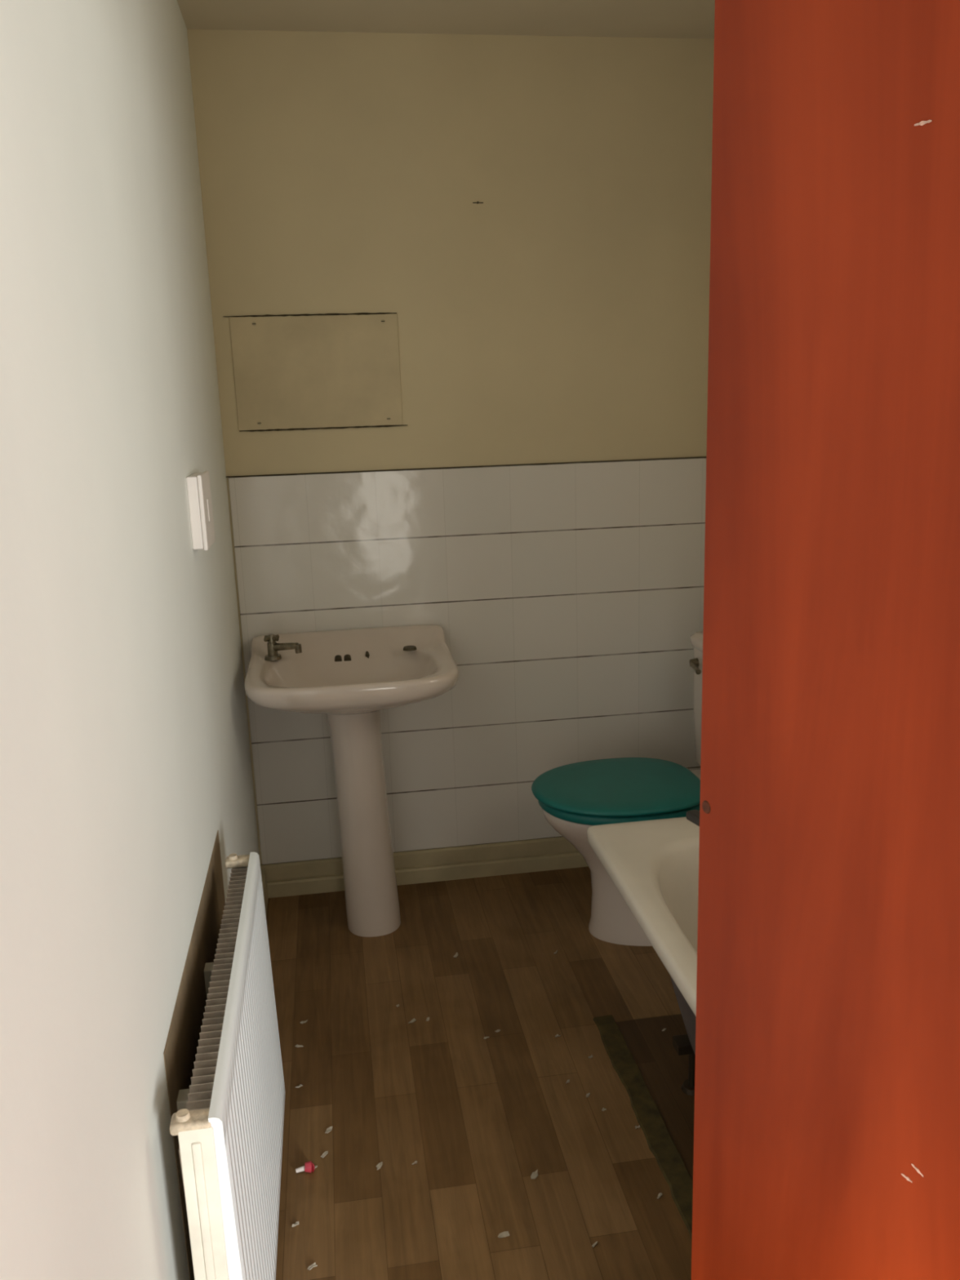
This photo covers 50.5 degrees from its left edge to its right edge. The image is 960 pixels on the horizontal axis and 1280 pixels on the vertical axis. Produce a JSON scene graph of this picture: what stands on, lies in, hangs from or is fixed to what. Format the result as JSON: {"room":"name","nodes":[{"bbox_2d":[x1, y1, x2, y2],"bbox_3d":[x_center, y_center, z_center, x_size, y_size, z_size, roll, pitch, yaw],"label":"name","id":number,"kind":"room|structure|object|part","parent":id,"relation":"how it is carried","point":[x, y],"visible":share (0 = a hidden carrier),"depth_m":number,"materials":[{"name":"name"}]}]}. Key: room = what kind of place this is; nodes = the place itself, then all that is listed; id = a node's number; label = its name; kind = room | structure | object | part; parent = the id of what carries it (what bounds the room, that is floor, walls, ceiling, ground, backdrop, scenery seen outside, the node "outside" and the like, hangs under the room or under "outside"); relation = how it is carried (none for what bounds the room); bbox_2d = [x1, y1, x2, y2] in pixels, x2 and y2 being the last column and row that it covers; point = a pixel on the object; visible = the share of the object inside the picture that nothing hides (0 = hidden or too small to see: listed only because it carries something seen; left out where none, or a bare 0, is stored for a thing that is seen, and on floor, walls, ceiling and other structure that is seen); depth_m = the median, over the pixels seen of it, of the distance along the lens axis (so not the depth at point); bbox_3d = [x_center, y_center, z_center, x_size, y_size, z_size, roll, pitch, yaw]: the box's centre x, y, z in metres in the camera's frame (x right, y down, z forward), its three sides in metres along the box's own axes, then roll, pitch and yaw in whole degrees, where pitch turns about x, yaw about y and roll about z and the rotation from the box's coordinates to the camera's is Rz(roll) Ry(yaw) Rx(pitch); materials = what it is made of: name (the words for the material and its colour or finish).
{"room":"bathroom","nodes":[
{"label":"bathroom","id":0,"kind":"room"},
{"bbox_2d":[0,0,260,1279],"bbox_3d":[-0.456,0.072,0.897,0.101,2.460,4.200,-4,13,-8],"label":"wall","id":1,"kind":"structure","parent":0,"point":[125,752],"depth_m":1.25,"materials":[{"name":"paint"}]},
{"bbox_2d":[186,471,215,551],"bbox_3d":[-0.590,-0.276,2.154,0.032,0.155,0.153,-4,13,-8],"label":"wall box","id":2,"kind":"object","parent":1,"relation":"attached to","point":[198,486],"visible":1,"depth_m":2.09,"materials":[{"name":"white plastic"}]},
{"bbox_3d":[-0.580,-0.276,2.156,0.009,0.155,0.153,-4,13,-8],"label":"plate","id":3,"kind":"part","parent":2,"relation":"part of","materials":[{"name":"white plastic"}]},
{"bbox_2d":[169,852,285,1279],"bbox_3d":[-0.419,0.824,1.729,0.108,0.615,0.859,-4,13,-8],"label":"radiator","id":4,"kind":"object","parent":1,"relation":"attached to","point":[228,1123],"visible":1,"depth_m":1.54,"materials":[{"name":"metal"}]},
{"bbox_3d":[-0.429,0.829,1.751,0.022,0.527,0.781,-4,13,-8],"label":"panel","id":5,"kind":"part","parent":4,"relation":"part of","materials":[{"name":"white metal"}]},
{"bbox_3d":[-0.354,0.893,1.360,0.044,0.555,0.015,-4,13,-8],"label":"plate","id":6,"kind":"part","parent":4,"relation":"part of","materials":[{"name":"white metal"}]},
{"bbox_3d":[-0.384,0.801,1.752,0.029,0.577,0.805,-4,13,-8],"label":"panel","id":7,"kind":"part","parent":4,"relation":"part of","materials":[{"name":"metal"}]},
{"bbox_2d":[260,869,268,915],"bbox_3d":[-0.358,1.220,1.159,0.018,0.100,4.170,-4,13,-8],"label":"baseboard","id":8,"kind":"structure","parent":1,"relation":"attached to","point":[263,872],"depth_m":3.10,"materials":[{"name":"beige wood"}]},
{"bbox_2d":[177,0,715,39],"bbox_3d":[0.311,-1.229,0.772,1.750,0.080,4.300,-4,13,-8],"label":"ceiling","id":9,"kind":"structure","parent":0,"point":[660,19],"depth_m":2.62,"materials":[{"name":"paint"}]},
{"bbox_2d":[186,29,714,864],"bbox_3d":[0.034,-0.455,3.084,1.750,2.460,0.100,-4,13,-8],"label":"wall","id":10,"kind":"structure","parent":0,"point":[562,315],"depth_m":2.86,"materials":[{"name":"paint"}]},
{"bbox_2d":[222,312,404,431],"bbox_3d":[-0.460,-0.759,2.882,0.496,0.318,0.006,-4,13,-8],"label":"wall panel","id":11,"kind":"object","parent":10,"relation":"attached to","point":[319,371],"visible":1,"depth_m":2.88,"materials":[{"name":"paint"}]},
{"bbox_2d":[260,836,588,897],"bbox_3d":[0.081,0.706,3.291,1.550,0.104,0.028,-4,13,-8],"label":"baseboard","id":12,"kind":"structure","parent":10,"relation":"attached to","point":[479,860],"depth_m":3.25,"materials":[{"name":"beige wood"}]},
{"bbox_2d":[226,456,706,477],"bbox_3d":[0.040,-0.516,3.015,1.550,0.002,0.008,-4,13,-8],"label":"trim","id":13,"kind":"structure","parent":10,"relation":"attached to","point":[701,456],"depth_m":3.00,"materials":[{"name":"beige wood"}]},
{"bbox_2d":[228,457,706,864],"bbox_3d":[0.062,0.068,3.153,1.544,1.200,0.007,-4,13,-8],"label":"wall tiles","id":14,"kind":"structure","parent":10,"relation":"attached to","point":[566,600],"depth_m":3.13,"materials":[{"name":"white tile"}]},
{"bbox_2d":[266,866,694,1279],"bbox_3d":[0.391,1.230,1.346,1.750,0.067,4.300,-4,13,-8],"label":"floor","id":15,"kind":"structure","parent":0,"point":[477,1116],"depth_m":2.25,"materials":[{"name":"brown wood"}]},
{"bbox_2d":[292,1221,298,1226],"bbox_3d":[-0.346,1.094,1.903,0.014,0.005,0.006,-6,14,-16],"label":"chip","id":16,"kind":"object","parent":15,"relation":"on","point":[297,1222],"visible":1,"depth_m":1.90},
{"bbox_2d":[295,1160,315,1173],"bbox_3d":[-0.350,1.056,2.035,0.038,0.022,0.021,-4,13,-8],"label":"cap","id":17,"kind":"object","parent":15,"relation":"on","point":[309,1166],"visible":1,"depth_m":2.03,"materials":[{"name":"plastic"}]},
{"bbox_2d":[307,1262,317,1270],"bbox_3d":[-0.298,1.115,1.808,0.017,0.005,0.007,-12,16,-36],"label":"chip","id":18,"kind":"object","parent":15,"relation":"on","point":[313,1264],"visible":1,"depth_m":1.81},
{"bbox_2d":[320,1151,328,1158],"bbox_3d":[-0.318,1.052,2.080,0.008,0.005,0.020,6,15,31],"label":"chip","id":19,"kind":"object","parent":15,"relation":"on","point":[326,1153],"visible":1,"depth_m":2.08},
{"bbox_2d":[324,1126,332,1133],"bbox_3d":[-0.320,1.036,2.149,0.010,0.005,0.021,3,14,20],"label":"chip","id":20,"kind":"object","parent":15,"relation":"on","point":[329,1129],"visible":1,"depth_m":2.15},
{"bbox_2d":[244,624,458,937],"bbox_3d":[-0.345,0.417,2.904,0.571,0.868,0.501,-4,13,-8],"label":"basin","id":21,"kind":"object","parent":15,"relation":"on","point":[348,676],"visible":1,"depth_m":2.88,"materials":[{"name":"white ceramic"}]},
{"bbox_2d":[263,634,302,660],"bbox_3d":[-0.560,0.019,2.884,0.107,0.070,0.064,-4,13,-8],"label":"tap","id":22,"kind":"object","parent":21,"relation":"on","point":[273,646],"depth_m":2.87,"materials":[{"name":"silver metal"}]},
{"bbox_2d":[376,1161,382,1169],"bbox_3d":[-0.202,1.057,2.044,0.009,0.005,0.023,8,16,37],"label":"chip","id":23,"kind":"object","parent":15,"relation":"on","point":[379,1166],"visible":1,"depth_m":2.04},
{"bbox_2d":[497,1231,509,1237],"bbox_3d":[0.043,1.091,1.864,0.022,0.005,0.009,-7,14,-20],"label":"chip","id":24,"kind":"object","parent":15,"relation":"on","point":[504,1234],"visible":1,"depth_m":1.86,"materials":[{"name":"beige"}]},
{"bbox_2d":[530,1169,537,1178],"bbox_3d":[0.109,1.055,2.006,0.011,0.006,0.026,8,16,37],"label":"chip","id":25,"kind":"object","parent":15,"relation":"on","point":[535,1174],"visible":1,"depth_m":2.00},
{"bbox_2d":[531,631,702,946],"bbox_3d":[0.511,0.427,2.857,0.738,0.815,0.460,-4,13,-8],"label":"toilet","id":26,"kind":"object","parent":15,"relation":"on","point":[573,797],"visible":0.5,"depth_m":2.82,"materials":[{"name":"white ceramic"}]},
{"bbox_3d":[0.380,0.403,2.832,0.476,0.020,0.412,-4,13,-8],"label":"lid","id":27,"kind":"part","parent":26,"relation":"part of","materials":[{"name":"teal plastic"}]},
{"bbox_3d":[0.388,0.432,2.839,0.454,0.029,0.384,-4,13,-8],"label":"seat","id":28,"kind":"part","parent":26,"relation":"part of","materials":[{"name":"teal plastic"}]},
{"bbox_2d":[689,768,700,779],"bbox_3d":[0.653,0.437,2.882,0.200,0.032,0.330,-4,13,-8],"label":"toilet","id":29,"kind":"object","parent":26,"relation":"attached to","point":[697,772],"depth_m":3.01,"materials":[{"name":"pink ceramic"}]},
{"bbox_3d":[0.620,0.074,2.918,0.025,0.029,0.092,-2,13,-2],"label":"flush lever","id":30,"kind":"part","parent":26,"relation":"part of","materials":[{"name":"silver metal"}]},
{"bbox_3d":[0.753,0.033,2.805,0.222,0.039,0.460,-4,13,-8],"label":"cistern lid","id":31,"kind":"part","parent":26,"relation":"part of","materials":[{"name":"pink ceramic"}]},
{"bbox_2d":[586,817,699,1096],"bbox_3d":[0.721,0.825,1.806,0.708,0.500,1.502,-4,13,-8],"label":"bathtub","id":32,"kind":"object","parent":15,"relation":"on","point":[653,864],"visible":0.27,"depth_m":2.23,"materials":[{"name":"ceramic"}]},
{"bbox_3d":[0.465,0.898,2.218,0.048,0.187,0.048,-4,13,-8],"label":"leg","id":33,"kind":"part","parent":32,"relation":"part of","materials":[{"name":"metal"}]},
{"bbox_3d":[0.457,0.161,0.386,1.550,2.460,0.100,-4,13,-8],"label":"wall","id":34,"kind":"structure","parent":0,"visible":0},
{"bbox_2d":[685,0,959,1279],"bbox_3d":[0.416,0.291,0.864,0.050,1.977,0.790,-8,14,-23],"label":"door","id":35,"kind":"structure","parent":34,"relation":"in","point":[827,1111],"depth_m":0.95,"materials":[{"name":"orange wood"}]}
]}

